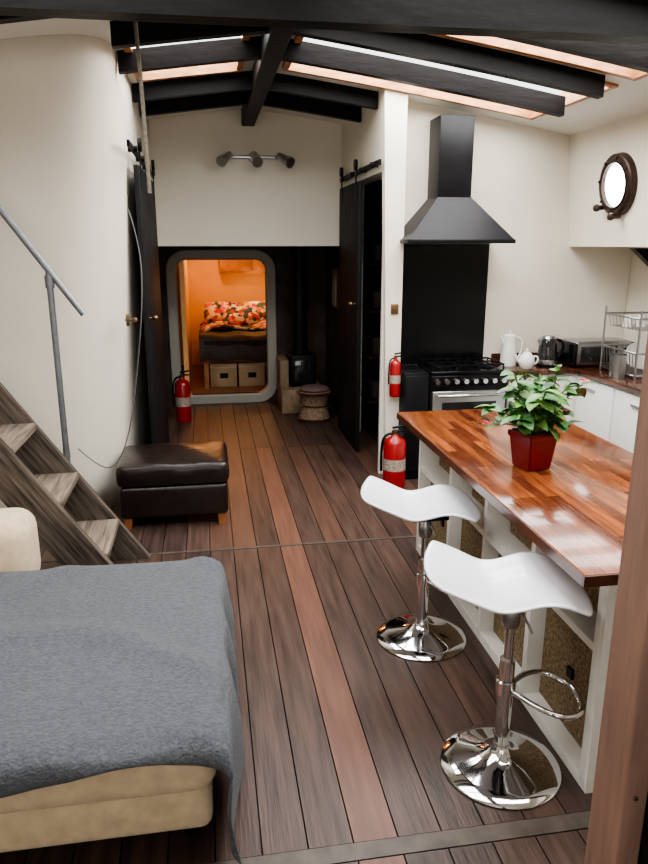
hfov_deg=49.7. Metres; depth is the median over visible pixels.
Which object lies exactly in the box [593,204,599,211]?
dog nut
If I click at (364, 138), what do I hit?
lintel
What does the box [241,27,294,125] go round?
ridge beam
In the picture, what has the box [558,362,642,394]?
countertop
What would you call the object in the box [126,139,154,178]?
track
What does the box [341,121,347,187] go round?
wall
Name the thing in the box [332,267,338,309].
picture frame
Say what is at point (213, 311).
pillow
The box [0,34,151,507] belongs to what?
wall
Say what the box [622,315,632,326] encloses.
cup
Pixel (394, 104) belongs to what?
wall
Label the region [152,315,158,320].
handle
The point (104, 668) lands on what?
blanket
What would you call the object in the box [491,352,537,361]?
trim
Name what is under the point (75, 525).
staircase
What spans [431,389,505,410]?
oven
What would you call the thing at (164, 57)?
ceiling beam
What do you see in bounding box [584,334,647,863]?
post
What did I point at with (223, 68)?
curb
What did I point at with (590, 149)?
wall
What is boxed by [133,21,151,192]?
rope
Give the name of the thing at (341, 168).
wheel
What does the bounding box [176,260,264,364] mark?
wall
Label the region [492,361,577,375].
countertop
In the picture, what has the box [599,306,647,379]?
dish rack
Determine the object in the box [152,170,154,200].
hanger
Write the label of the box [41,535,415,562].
trim
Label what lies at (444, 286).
backsplash
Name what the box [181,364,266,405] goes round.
floor
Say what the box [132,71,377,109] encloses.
ceiling beam
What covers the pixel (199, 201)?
wall
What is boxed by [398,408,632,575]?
island countertop
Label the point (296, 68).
curb
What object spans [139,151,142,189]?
hanger
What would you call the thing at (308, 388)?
seat cushion
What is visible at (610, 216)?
dog nut
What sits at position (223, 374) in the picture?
storage box
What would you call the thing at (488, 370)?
cooktop
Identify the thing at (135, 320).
door knob
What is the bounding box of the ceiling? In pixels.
[0,18,647,135]
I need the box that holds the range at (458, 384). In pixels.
[417,357,507,410]
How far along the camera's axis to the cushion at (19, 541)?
3.21 m
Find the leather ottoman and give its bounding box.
[116,441,228,529]
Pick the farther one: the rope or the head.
the head
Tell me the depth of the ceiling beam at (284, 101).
5.76 m
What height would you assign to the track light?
0.167 m
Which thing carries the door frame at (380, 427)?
attached to the wall at (394, 104)
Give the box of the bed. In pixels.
[199,301,266,388]
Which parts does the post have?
door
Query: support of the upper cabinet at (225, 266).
attached to the wall at (206, 284)
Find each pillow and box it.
[204,302,239,322]
[223,306,259,324]
[243,301,265,318]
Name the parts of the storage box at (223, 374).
lid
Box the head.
[348,170,381,185]
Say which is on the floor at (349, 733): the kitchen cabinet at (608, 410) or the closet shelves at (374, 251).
the kitchen cabinet at (608, 410)
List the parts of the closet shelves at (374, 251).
shelf, shelf, shelf, shelf, shelf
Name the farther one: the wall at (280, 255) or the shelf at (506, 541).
the wall at (280, 255)
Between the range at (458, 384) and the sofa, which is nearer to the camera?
the sofa
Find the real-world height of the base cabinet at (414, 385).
0.900 m
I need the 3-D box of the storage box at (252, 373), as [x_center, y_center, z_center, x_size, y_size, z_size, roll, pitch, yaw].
[-1.022,-0.836,9.822,0.370,0.320,0.340,-2,15,-9]
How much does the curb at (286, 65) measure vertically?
0.090 m
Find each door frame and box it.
[165,249,276,403]
[360,186,363,431]
[378,259,383,473]
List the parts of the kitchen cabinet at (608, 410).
door, door, door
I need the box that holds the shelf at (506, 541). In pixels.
[420,465,596,650]
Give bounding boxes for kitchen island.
[397,408,632,793]
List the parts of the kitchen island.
hessian panel, panel, hessian panel, panel, rail, hessian panel, panel, hessian panel, panel, panel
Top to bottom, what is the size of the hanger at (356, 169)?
0.280 m
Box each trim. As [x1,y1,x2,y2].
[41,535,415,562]
[204,811,589,863]
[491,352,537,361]
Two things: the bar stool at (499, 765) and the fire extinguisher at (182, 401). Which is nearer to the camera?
the bar stool at (499, 765)
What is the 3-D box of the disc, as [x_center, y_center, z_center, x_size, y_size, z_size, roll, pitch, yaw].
[2.146,-1.810,5.126,0.039,0.319,0.320,-2,15,-9]
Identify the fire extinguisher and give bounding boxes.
[172,370,191,422]
[380,424,405,488]
[388,352,400,396]
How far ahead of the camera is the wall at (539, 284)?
5.91 m
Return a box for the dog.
[614,214,620,218]
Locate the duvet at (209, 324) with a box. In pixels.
[200,318,265,330]
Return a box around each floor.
[0,401,592,863]
[168,409,262,861]
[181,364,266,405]
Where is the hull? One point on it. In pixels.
(637, 294)
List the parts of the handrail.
rail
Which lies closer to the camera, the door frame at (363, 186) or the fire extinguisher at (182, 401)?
the door frame at (363, 186)
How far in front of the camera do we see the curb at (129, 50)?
4.20 m
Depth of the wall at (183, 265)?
9.25 m
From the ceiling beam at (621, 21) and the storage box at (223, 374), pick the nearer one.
the ceiling beam at (621, 21)
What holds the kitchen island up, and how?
on the floor at (349, 733)
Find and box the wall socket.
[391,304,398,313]
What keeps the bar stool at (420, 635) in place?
on the floor at (349, 733)
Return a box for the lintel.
[346,89,381,183]
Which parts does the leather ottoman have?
leg, leg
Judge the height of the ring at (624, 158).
0.442 m
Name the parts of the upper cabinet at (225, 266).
door, door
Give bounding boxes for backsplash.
[400,244,489,364]
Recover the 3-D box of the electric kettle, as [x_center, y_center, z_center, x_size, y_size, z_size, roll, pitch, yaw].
[1.886,-0.674,5.847,0.207,0.262,0.170,8,17,27]
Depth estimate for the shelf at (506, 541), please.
3.22 m
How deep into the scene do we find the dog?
5.12 m
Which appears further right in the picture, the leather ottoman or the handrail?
the leather ottoman
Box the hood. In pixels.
[400,114,515,242]
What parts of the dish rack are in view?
rail, rail, rail, plate, plate, plate, plate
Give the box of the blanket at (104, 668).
[0,556,243,863]
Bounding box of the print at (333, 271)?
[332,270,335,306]
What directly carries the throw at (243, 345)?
on the bed
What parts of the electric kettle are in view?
spout, lid, handle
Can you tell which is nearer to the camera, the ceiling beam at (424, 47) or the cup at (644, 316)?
the ceiling beam at (424, 47)
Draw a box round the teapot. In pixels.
[514,349,538,368]
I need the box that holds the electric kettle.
[536,335,564,367]
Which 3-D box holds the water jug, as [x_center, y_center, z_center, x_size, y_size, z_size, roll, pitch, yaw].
[1.583,-0.712,5.931,0.166,0.292,0.156,9,18,31]
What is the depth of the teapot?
5.75 m
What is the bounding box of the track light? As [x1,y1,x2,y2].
[216,151,294,167]
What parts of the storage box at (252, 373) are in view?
lid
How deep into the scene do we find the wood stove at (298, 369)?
8.10 m
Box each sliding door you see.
[133,165,169,443]
[338,181,362,450]
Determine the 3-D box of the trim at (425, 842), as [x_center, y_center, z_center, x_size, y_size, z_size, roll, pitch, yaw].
[0.030,1.380,2.259,6.650,0.042,0.066,-2,15,-9]
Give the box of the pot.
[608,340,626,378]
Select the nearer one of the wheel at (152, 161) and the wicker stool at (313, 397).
the wheel at (152, 161)
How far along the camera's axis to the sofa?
2.14 m
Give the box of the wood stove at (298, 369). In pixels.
[276,246,319,413]
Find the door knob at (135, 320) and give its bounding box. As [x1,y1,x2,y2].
[125,314,137,325]
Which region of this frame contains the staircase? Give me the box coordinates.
[0,382,150,565]
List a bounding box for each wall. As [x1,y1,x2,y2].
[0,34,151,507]
[148,109,381,424]
[158,246,325,404]
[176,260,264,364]
[179,260,192,385]
[326,246,338,413]
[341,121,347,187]
[382,89,407,437]
[404,100,631,364]
[569,113,647,246]
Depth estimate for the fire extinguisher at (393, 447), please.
5.52 m
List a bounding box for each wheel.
[137,138,141,151]
[151,160,154,170]
[339,167,342,176]
[353,159,357,169]
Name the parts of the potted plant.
stem, pot, stem, stem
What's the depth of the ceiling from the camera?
4.85 m
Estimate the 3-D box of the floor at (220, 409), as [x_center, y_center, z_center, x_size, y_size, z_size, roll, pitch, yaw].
[-0.244,0.998,3.883,6.650,0.058,10.170,-2,15,-9]
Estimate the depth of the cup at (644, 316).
5.46 m
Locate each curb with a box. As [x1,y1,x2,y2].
[123,47,142,80]
[138,62,242,81]
[236,35,249,69]
[282,36,303,68]
[283,63,533,119]
[429,34,636,80]
[528,87,614,118]
[605,81,618,87]
[631,69,647,79]
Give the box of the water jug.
[500,331,522,365]
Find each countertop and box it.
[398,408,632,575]
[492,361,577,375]
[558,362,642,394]
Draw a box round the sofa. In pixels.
[0,508,215,852]
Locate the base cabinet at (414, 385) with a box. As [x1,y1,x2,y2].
[398,365,428,478]
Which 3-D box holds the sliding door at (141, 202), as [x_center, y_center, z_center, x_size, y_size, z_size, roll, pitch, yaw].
[-1.402,-0.854,5.802,0.037,2.400,1.550,-2,15,-9]
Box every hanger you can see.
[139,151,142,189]
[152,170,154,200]
[355,169,356,199]
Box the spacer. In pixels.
[127,146,137,151]
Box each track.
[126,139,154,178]
[340,159,380,182]
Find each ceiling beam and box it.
[0,0,647,43]
[0,16,647,72]
[110,21,605,98]
[117,36,565,116]
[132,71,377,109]
[139,90,361,122]
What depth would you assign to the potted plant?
3.15 m
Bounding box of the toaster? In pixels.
[557,337,633,367]
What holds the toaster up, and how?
on the kitchen cabinet at (608, 410)
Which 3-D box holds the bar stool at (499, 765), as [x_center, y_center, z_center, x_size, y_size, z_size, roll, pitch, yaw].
[0.645,0.859,2.538,0.589,0.825,0.444,1,15,5]
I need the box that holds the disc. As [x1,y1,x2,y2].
[605,163,624,206]
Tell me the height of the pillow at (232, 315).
0.278 m
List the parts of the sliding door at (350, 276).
groove, groove, groove, groove, groove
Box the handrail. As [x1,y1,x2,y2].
[0,204,86,462]
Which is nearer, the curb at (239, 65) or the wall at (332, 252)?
the curb at (239, 65)
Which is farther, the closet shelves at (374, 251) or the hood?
the closet shelves at (374, 251)
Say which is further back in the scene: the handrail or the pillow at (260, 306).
the pillow at (260, 306)
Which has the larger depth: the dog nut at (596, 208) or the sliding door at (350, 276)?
the sliding door at (350, 276)
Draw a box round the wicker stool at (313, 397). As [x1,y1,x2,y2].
[296,384,331,422]
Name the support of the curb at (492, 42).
attached to the ceiling
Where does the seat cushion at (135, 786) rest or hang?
on the sofa
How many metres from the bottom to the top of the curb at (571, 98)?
0.090 m
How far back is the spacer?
4.56 m
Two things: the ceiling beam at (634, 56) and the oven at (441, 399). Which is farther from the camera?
the oven at (441, 399)
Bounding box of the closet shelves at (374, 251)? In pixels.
[361,200,381,403]
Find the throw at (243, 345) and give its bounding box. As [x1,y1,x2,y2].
[199,329,266,361]
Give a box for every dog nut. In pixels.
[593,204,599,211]
[607,213,614,220]
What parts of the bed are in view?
leg, mattress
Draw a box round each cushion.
[0,508,40,571]
[0,765,215,813]
[116,441,228,487]
[299,384,328,392]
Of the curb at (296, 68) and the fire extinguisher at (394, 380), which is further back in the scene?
the fire extinguisher at (394, 380)
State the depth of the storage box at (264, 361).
9.79 m
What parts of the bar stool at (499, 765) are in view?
seat, lever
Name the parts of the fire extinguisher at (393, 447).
handle, handle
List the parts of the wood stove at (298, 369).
door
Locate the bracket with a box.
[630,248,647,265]
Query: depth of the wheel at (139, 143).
4.80 m
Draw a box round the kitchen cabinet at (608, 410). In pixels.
[492,361,642,452]
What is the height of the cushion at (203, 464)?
0.190 m
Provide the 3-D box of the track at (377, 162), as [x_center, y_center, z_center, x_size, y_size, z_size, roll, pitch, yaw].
[0.294,-2.250,6.067,0.016,0.040,1.620,-2,15,-9]
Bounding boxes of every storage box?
[210,362,236,386]
[237,361,264,385]
[264,361,266,383]
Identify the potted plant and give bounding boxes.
[474,364,599,471]
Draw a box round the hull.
[622,247,647,342]
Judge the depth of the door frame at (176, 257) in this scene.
8.38 m
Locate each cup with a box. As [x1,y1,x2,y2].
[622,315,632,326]
[636,314,645,326]
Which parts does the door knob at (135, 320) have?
latch plate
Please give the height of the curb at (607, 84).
0.369 m
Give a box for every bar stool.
[361,476,480,661]
[424,541,592,809]
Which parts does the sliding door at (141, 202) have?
groove, groove, groove, groove, groove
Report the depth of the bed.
9.66 m
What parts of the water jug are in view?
handle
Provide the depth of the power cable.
4.05 m
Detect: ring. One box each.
[599,152,637,215]
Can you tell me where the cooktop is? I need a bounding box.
[417,362,507,375]
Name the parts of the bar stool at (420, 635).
seat, lever, seat plate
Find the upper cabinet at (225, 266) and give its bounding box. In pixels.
[218,260,264,272]
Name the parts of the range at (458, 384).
knob, burner, knob, knob, knob, control panel, knob, knob, burner, knob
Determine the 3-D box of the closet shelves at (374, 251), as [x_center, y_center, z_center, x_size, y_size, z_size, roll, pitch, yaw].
[0.725,-1.299,7.057,0.610,1.950,0.480,-2,15,-9]
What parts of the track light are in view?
lamp shade, lamp shade, lamp shade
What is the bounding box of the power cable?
[78,210,142,467]
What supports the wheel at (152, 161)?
attached to the track at (130, 145)
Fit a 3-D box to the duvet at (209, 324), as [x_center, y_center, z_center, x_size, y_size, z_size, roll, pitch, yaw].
[-1.176,-1.586,10.497,1.361,0.210,1.305,-2,15,-9]
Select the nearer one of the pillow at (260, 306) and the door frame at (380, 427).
the door frame at (380, 427)
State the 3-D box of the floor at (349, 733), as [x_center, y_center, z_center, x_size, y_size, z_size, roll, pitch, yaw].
[-0.244,0.949,3.870,6.645,0.040,10.167,-2,15,-9]
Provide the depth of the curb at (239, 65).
4.82 m
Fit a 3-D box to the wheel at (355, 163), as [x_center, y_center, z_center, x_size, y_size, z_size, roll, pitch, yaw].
[0.273,-2.305,6.038,0.023,0.090,0.090,-2,15,-9]

